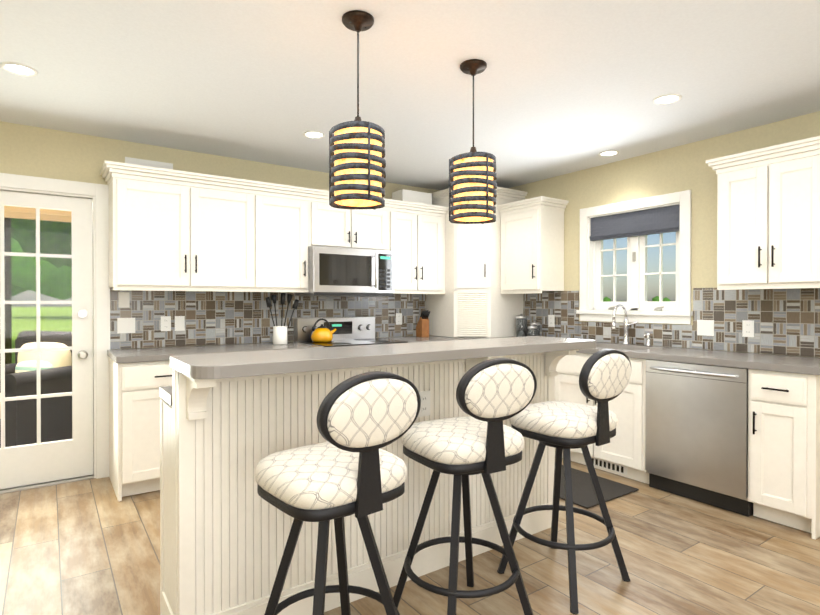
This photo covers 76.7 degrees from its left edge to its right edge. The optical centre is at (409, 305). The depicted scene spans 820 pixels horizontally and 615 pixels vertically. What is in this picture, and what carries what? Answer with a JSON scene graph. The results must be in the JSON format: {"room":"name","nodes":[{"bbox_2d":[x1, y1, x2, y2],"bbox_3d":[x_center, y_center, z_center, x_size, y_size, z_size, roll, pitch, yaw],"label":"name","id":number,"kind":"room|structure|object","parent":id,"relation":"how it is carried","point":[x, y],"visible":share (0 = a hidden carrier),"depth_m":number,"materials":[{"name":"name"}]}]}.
{"room":"kitchen","nodes":[
{"label":"kitchen","id":0,"kind":"room"},
{"bbox_2d":[0,121,439,349],"bbox_3d":[-1.622,0.009,4.312,5.990,2.480,0.150,0,0,-35],"label":"wall","id":1,"kind":"structure","parent":0,"point":[25,150],"depth_m":3.77,"materials":[{"name":"paint"}]},
{"bbox_2d":[0,190,92,489],"bbox_3d":[-2.655,0.230,3.534,0.841,2.010,0.115,0,0,-35],"label":"french door","id":2,"kind":"structure","parent":1,"relation":"in","point":[31,464],"depth_m":3.68,"materials":[{"name":"paint"}]},
{"bbox_2d":[0,173,109,493],"bbox_3d":[-2.676,0.185,3.564,1.055,2.135,0.170,0,0,-35],"label":"door frame","id":3,"kind":"structure","parent":1,"relation":"attached to","point":[98,194],"depth_m":3.76,"materials":[{"name":"paint"}]},
{"bbox_2d":[118,292,129,307],"bbox_3d":[-2.124,-0.043,3.852,0.072,0.115,0.007,0,0,-35],"label":"outlet","id":4,"kind":"object","parent":1,"relation":"attached to","point":[123,297],"depth_m":3.85,"materials":[{"name":"white plastic"}]},
{"bbox_2d":[117,318,134,332],"bbox_3d":[-2.112,0.146,3.861,0.118,0.115,0.007,0,0,-35],"label":"outlet","id":5,"kind":"object","parent":1,"relation":"attached to","point":[124,325],"depth_m":3.86,"materials":[{"name":"white plastic"}]},
{"bbox_2d":[125,157,172,169],"bbox_3d":[-1.985,-1.047,3.952,0.330,0.125,0.011,0,0,-35],"label":"air vent","id":6,"kind":"object","parent":1,"relation":"in","point":[136,161],"visible":0.27,"depth_m":3.95,"materials":[{"name":"white metal"}]},
{"bbox_2d":[161,316,170,330],"bbox_3d":[-1.891,0.138,4.015,0.072,0.115,0.007,0,0,-35],"label":"outlet","id":7,"kind":"object","parent":1,"relation":"attached to","point":[165,320],"depth_m":4.01,"materials":[{"name":"white plastic"}]},
{"bbox_2d":[175,316,184,330],"bbox_3d":[-1.808,0.137,4.073,0.072,0.115,0.007,0,0,-35],"label":"outlet","id":8,"kind":"object","parent":1,"relation":"attached to","point":[179,320],"depth_m":4.07,"materials":[{"name":"white plastic"}]},
{"bbox_2d":[110,288,425,348],"bbox_3d":[-1.022,0.089,4.633,2.898,0.452,0.008,0,0,-35],"label":"backsplash","id":9,"kind":"structure","parent":1,"relation":"attached to","point":[214,318],"depth_m":4.32,"materials":[{"name":"tile"}]},
{"bbox_2d":[100,160,448,293],"bbox_3d":[-0.934,-0.545,4.461,2.954,0.865,0.380,0,0,-35],"label":"upper cabinet","id":10,"kind":"object","parent":1,"relation":"attached to","point":[173,230],"visible":0.94,"depth_m":4.01,"materials":[{"name":"paint"}]},
{"bbox_2d":[294,246,392,296],"bbox_3d":[-0.575,-0.293,4.647,0.782,0.410,0.471,0,0,-35],"label":"microwave","id":11,"kind":"object","parent":10,"relation":"attached to","point":[334,271],"visible":0.98,"depth_m":4.46,"materials":[{"name":"silver metal"}]},
{"bbox_2d":[392,189,431,204],"bbox_3d":[0.021,-1.059,5.210,0.360,0.150,0.190,0,0,-35],"label":"box","id":12,"kind":"object","parent":10,"relation":"on","point":[412,196],"visible":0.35,"depth_m":5.12,"materials":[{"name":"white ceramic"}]},
{"bbox_2d":[396,313,401,324],"bbox_3d":[-0.112,0.132,5.259,0.072,0.115,0.007,0,0,-35],"label":"outlet","id":13,"kind":"object","parent":1,"relation":"attached to","point":[398,315],"depth_m":5.26,"materials":[{"name":"white plastic"}]},
{"bbox_2d":[426,187,527,337],"bbox_3d":[0.657,-0.422,5.340,0.764,1.461,0.764,0,0,-35],"label":"upper cabinet","id":14,"kind":"object","parent":1,"relation":"attached to","point":[472,302],"visible":0.71,"depth_m":5.07,"materials":[{"name":"paint"}]},
{"bbox_2d":[0,458,819,614],"bbox_3d":[0.448,1.296,1.356,5.990,0.060,7.380,0,0,-35],"label":"floor","id":15,"kind":"structure","parent":0,"point":[87,547],"depth_m":2.53,"materials":[{"name":"brown wood"}]},
{"bbox_2d":[107,355,171,501],"bbox_3d":[-1.811,0.809,3.706,0.540,0.883,0.628,0,0,-35],"label":"base cabinet","id":16,"kind":"object","parent":15,"relation":"on","point":[138,377],"depth_m":3.39,"materials":[{"name":"paint"}]},
{"bbox_2d":[107,343,319,362],"bbox_3d":[-1.449,0.341,3.951,1.437,0.040,0.635,0,0,-35],"label":"countertop","id":17,"kind":"structure","parent":16,"relation":"on","point":[120,355],"depth_m":3.74,"materials":[{"name":"grey stone"}]},
{"bbox_2d":[265,293,298,344],"bbox_3d":[-1.060,0.105,4.308,0.289,0.426,0.116,0,0,-35],"label":"utensil crock","id":18,"kind":"object","parent":17,"relation":"on","point":[279,335],"visible":1,"depth_m":4.27,"materials":[{"name":"white ceramic"}]},
{"bbox_2d":[255,371,420,614],"bbox_3d":[-0.241,0.729,1.653,0.456,1.079,0.494,0,0,-41],"label":"bar stool","id":19,"kind":"object","parent":15,"relation":"on","point":[349,467],"visible":1,"depth_m":1.51,"materials":[{"name":"fabric"}]},
{"bbox_2d":[294,317,407,346],"bbox_3d":[-0.504,0.678,4.552,0.790,1.132,0.717,0,0,-35],"label":"range","id":20,"kind":"object","parent":15,"relation":"on","point":[352,331],"visible":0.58,"depth_m":4.72,"materials":[{"name":"silver metal"}]},
{"bbox_2d":[311,318,336,341],"bbox_3d":[-0.749,0.211,4.535,0.236,0.203,0.190,0,0,-35],"label":"kettle","id":21,"kind":"object","parent":20,"relation":"on","point":[321,333],"visible":1,"depth_m":4.46,"materials":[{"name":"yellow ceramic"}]},
{"bbox_2d":[159,348,586,614],"bbox_3d":[-0.057,0.743,2.486,2.010,1.033,0.577,0,0,-35],"label":"kitchen island","id":22,"kind":"object","parent":15,"relation":"on","point":[229,421],"depth_m":2.03,"materials":[{"name":"paint"}]},
{"bbox_2d":[170,336,595,379],"bbox_3d":[0.050,0.205,2.358,2.038,0.041,0.440,0,0,-35],"label":"island countertop","id":23,"kind":"structure","parent":22,"relation":"on","point":[229,365],"depth_m":2.04,"materials":[{"name":"grey stone"}]},
{"bbox_2d":[417,391,429,416],"bbox_3d":[0.066,0.460,2.432,0.072,0.116,0.008,0,0,-35],"label":"outlet","id":24,"kind":"object","parent":22,"relation":"attached to","point":[425,404],"visible":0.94,"depth_m":2.43,"materials":[{"name":"white plastic"}]},
{"bbox_2d":[393,358,536,614],"bbox_3d":[0.214,0.727,2.044,0.456,1.079,0.494,0,0,-31],"label":"bar stool","id":25,"kind":"object","parent":15,"relation":"on","point":[491,396],"visible":1,"depth_m":1.89,"materials":[{"name":"fabric"}]},
{"bbox_2d":[497,349,630,614],"bbox_3d":[0.724,0.724,2.401,0.456,1.079,0.494,0,0,-38],"label":"bar stool","id":26,"kind":"object","parent":15,"relation":"on","point":[566,427],"visible":1,"depth_m":2.26,"materials":[{"name":"fabric"}]},
{"bbox_2d":[560,465,638,508],"bbox_3d":[1.089,1.246,3.695,0.560,0.011,0.820,0,0,-35],"label":"mat","id":27,"kind":"object","parent":15,"relation":"on","point":[583,494],"visible":0.5,"depth_m":3.50,"materials":[{"name":"grey fabric"}]},
{"bbox_2d":[555,352,670,483],"bbox_3d":[1.634,0.806,4.069,0.628,0.883,0.806,0,0,-35],"label":"base cabinet","id":28,"kind":"object","parent":15,"relation":"on","point":[624,456],"depth_m":3.72,"materials":[{"name":"paint"}]},
{"bbox_2d":[645,359,752,516],"bbox_3d":[2.025,0.810,3.465,0.658,0.881,0.627,0,0,-35],"label":"dishwasher","id":29,"kind":"object","parent":15,"relation":"on","point":[696,438],"visible":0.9,"depth_m":3.27,"materials":[{"name":"silver metal"}]},
{"bbox_2d":[747,368,819,539],"bbox_3d":[2.322,0.812,3.084,0.628,0.883,0.330,0,0,-35],"label":"base cabinet","id":30,"kind":"object","parent":15,"relation":"on","point":[783,439],"depth_m":2.89,"materials":[{"name":"paint"}]},
{"bbox_2d":[463,336,819,375],"bbox_3d":[1.463,0.339,4.305,0.635,0.040,3.392,0,0,-35],"label":"countertop","id":31,"kind":"structure","parent":30,"relation":"on","point":[685,355],"depth_m":3.32,"materials":[{"name":"grey stone"}]},
{"bbox_2d":[516,314,526,336],"bbox_3d":[1.090,0.195,5.067,0.114,0.237,0.114,0,0,-35],"label":"canister","id":32,"kind":"object","parent":31,"relation":"on","point":[521,325],"visible":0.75,"depth_m":5.02,"materials":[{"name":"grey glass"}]},
{"bbox_2d":[528,324,536,335],"bbox_3d":[1.147,0.241,4.863,0.084,0.147,0.084,0,0,-35],"label":"canister","id":33,"kind":"object","parent":31,"relation":"on","point":[532,329],"visible":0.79,"depth_m":4.83,"materials":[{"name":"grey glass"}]},
{"bbox_2d":[530,320,539,335],"bbox_3d":[1.200,0.225,4.980,0.098,0.177,0.098,0,0,-35],"label":"canister","id":34,"kind":"object","parent":31,"relation":"on","point":[536,324],"visible":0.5,"depth_m":4.94,"materials":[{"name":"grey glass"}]},
{"bbox_2d":[612,304,637,344],"bbox_3d":[1.740,0.153,4.202,0.215,0.331,0.132,0,0,-35],"label":"faucet","id":35,"kind":"object","parent":31,"relation":"on","point":[626,324],"visible":0.98,"depth_m":4.26,"materials":[{"name":"silver metal"}]},
{"bbox_2d":[643,333,650,345],"bbox_3d":[1.873,0.268,4.103,0.091,0.102,0.040,0,0,-35],"label":"soap dispenser","id":36,"kind":"object","parent":31,"relation":"on","point":[648,339],"visible":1,"depth_m":4.11,"materials":[{"name":"silver metal"}]},
{"bbox_2d":[0,0,819,189],"bbox_3d":[0.448,-1.254,1.341,5.990,0.080,7.380,0,0,-35],"label":"ceiling","id":37,"kind":"structure","parent":0,"point":[562,87],"depth_m":2.75,"materials":[{"name":"paint"}]},
{"bbox_2d":[0,62,37,76],"bbox_3d":[-2.012,-1.216,2.672,0.156,0.010,0.156,0,0,-35],"label":"recessed light","id":38,"kind":"object","parent":37,"relation":"in","point":[18,69],"visible":1,"depth_m":2.66,"materials":[{"name":"paint"}]},
{"bbox_2d":[303,131,324,137],"bbox_3d":[-0.687,-1.223,3.708,0.156,0.010,0.156,0,0,-35],"label":"recessed light","id":39,"kind":"object","parent":37,"relation":"in","point":[313,134],"visible":0.98,"depth_m":3.70,"materials":[{"name":"paint"}]},
{"bbox_2d":[329,10,385,209],"bbox_3d":[-0.220,-0.822,2.204,0.237,0.792,0.242,0,0,-35],"label":"pendant light","id":40,"kind":"object","parent":37,"relation":"hanging from","point":[357,164],"visible":1,"depth_m":2.12,"materials":[{"name":"brown metal"}]},
{"bbox_2d":[449,59,496,223],"bbox_3d":[0.323,-0.825,2.632,0.237,0.792,0.242,0,0,-35],"label":"pendant light","id":41,"kind":"object","parent":37,"relation":"hanging from","point":[473,192],"visible":1,"depth_m":2.55,"materials":[{"name":"brown metal"}]},
{"bbox_2d":[599,150,618,155],"bbox_3d":[1.600,-1.226,4.171,0.156,0.010,0.156,0,0,-35],"label":"recessed light","id":42,"kind":"object","parent":37,"relation":"in","point":[609,153],"visible":1,"depth_m":4.16,"materials":[{"name":"paint"}]},
{"bbox_2d":[652,94,681,104],"bbox_3d":[1.519,-1.219,3.065,0.156,0.010,0.156,0,0,-35],"label":"recessed light","id":43,"kind":"object","parent":37,"relation":"in","point":[665,99],"visible":1,"depth_m":3.06,"materials":[{"name":"paint"}]},
{"bbox_2d":[383,335,468,342],"bbox_3d":[0.115,0.334,5.044,0.779,0.040,0.635,0,0,-35],"label":"countertop","id":44,"kind":"structure","parent":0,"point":[410,339],"depth_m":4.99,"materials":[{"name":"grey stone"}]},
{"bbox_2d":[416,310,429,336],"bbox_3d":[0.137,0.178,5.208,0.090,0.268,0.138,0,0,-35],"label":"knife block","id":45,"kind":"object","parent":44,"relation":"on","point":[422,328],"visible":1,"depth_m":5.18,"materials":[{"name":"brown wood"}]},
{"bbox_2d":[508,111,819,356],"bbox_3d":[2.885,0.017,2.960,0.150,2.480,7.230,0,0,-35],"label":"wall","id":46,"kind":"structure","parent":0,"point":[685,167],"depth_m":4.00,"materials":[{"name":"paint"}]},
{"bbox_2d":[500,204,564,291],"bbox_3d":[1.163,-0.528,4.981,0.345,0.776,0.505,0,0,-35],"label":"upper cabinet","id":47,"kind":"object","parent":46,"relation":"attached to","point":[532,235],"depth_m":4.81,"materials":[{"name":"paint"}]},
{"bbox_2d":[548,315,554,326],"bbox_3d":[1.359,0.144,4.987,0.007,0.115,0.072,0,0,-35],"label":"outlet","id":48,"kind":"object","parent":46,"relation":"attached to","point":[551,318],"depth_m":4.98,"materials":[{"name":"white plastic"}]},
{"bbox_2d":[576,190,692,324],"bbox_3d":[1.884,-0.369,4.350,0.195,1.015,1.020,0,0,-35],"label":"window unit","id":49,"kind":"structure","parent":46,"relation":"in","point":[637,264],"depth_m":4.32,"materials":[{"name":"paint"}]},
{"bbox_2d":[589,205,679,240],"bbox_3d":[1.857,-0.683,4.329,0.051,0.202,0.800,0,0,-35],"label":"window shade","id":50,"kind":"object","parent":49,"relation":"attached to","point":[649,221],"visible":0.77,"depth_m":4.28,"materials":[{"name":"grey fabric"}]},
{"bbox_2d":[524,288,819,356],"bbox_3d":[1.928,0.091,4.188,0.008,0.452,2.680,0,0,-35],"label":"backsplash","id":51,"kind":"structure","parent":46,"relation":"attached to","point":[786,321],"depth_m":3.71,"materials":[{"name":"tile"}]},
{"bbox_2d":[697,320,713,335],"bbox_3d":[2.176,0.161,3.819,0.007,0.115,0.118,0,0,-35],"label":"outlet","id":52,"kind":"object","parent":46,"relation":"attached to","point":[704,327],"depth_m":3.82,"materials":[{"name":"white plastic"}]},
{"bbox_2d":[742,320,753,336],"bbox_3d":[2.339,0.157,3.585,0.007,0.115,0.072,0,0,-35],"label":"outlet","id":53,"kind":"object","parent":46,"relation":"attached to","point":[747,325],"depth_m":3.58,"materials":[{"name":"white plastic"}]},
{"bbox_2d":[713,144,819,287],"bbox_3d":[2.345,-0.518,3.290,0.345,0.776,0.608,0,0,-35],"label":"upper cabinet","id":54,"kind":"object","parent":46,"relation":"attached to","point":[768,217],"depth_m":3.18,"materials":[{"name":"paint"}]},
{"label":"outside","id":55,"kind":"structure","parent":0,"visible":0},
{"bbox_2d":[12,307,640,362],"bbox_3d":[41.124,1.139,89.631,470.000,0.100,400.000,0,0,-35],"label":"lawn","id":56,"kind":"structure","parent":55,"point":[23,320],"depth_m":50.32,"materials":[{"name":"green plant"}]},
{"bbox_2d":[4,206,70,222],"bbox_3d":[-4.217,0.145,4.892,5.200,2.900,3.768,0,0,-35],"label":"porch","id":57,"kind":"object","parent":56,"relation":"on","point":[45,214],"depth_m":6.43,"materials":[{"name":"wood"}]},
{"bbox_2d":[0,331,71,447],"bbox_3d":[-3.499,0.746,4.706,0.850,1.000,0.800,0,0,15],"label":"wicker chair","id":58,"kind":"object","parent":57,"relation":"on","point":[59,381],"depth_m":4.54,"materials":[{"name":"black wicker"}]},
{"bbox_2d":[4,218,670,363],"bbox_3d":[9.142,-5.182,67.328,218.375,12.806,342.592,0,0,-35],"label":"trees","id":59,"kind":"object","parent":56,"relation":"on","point":[13,279],"depth_m":21.04,"materials":[{"name":"green plant"}]}
]}

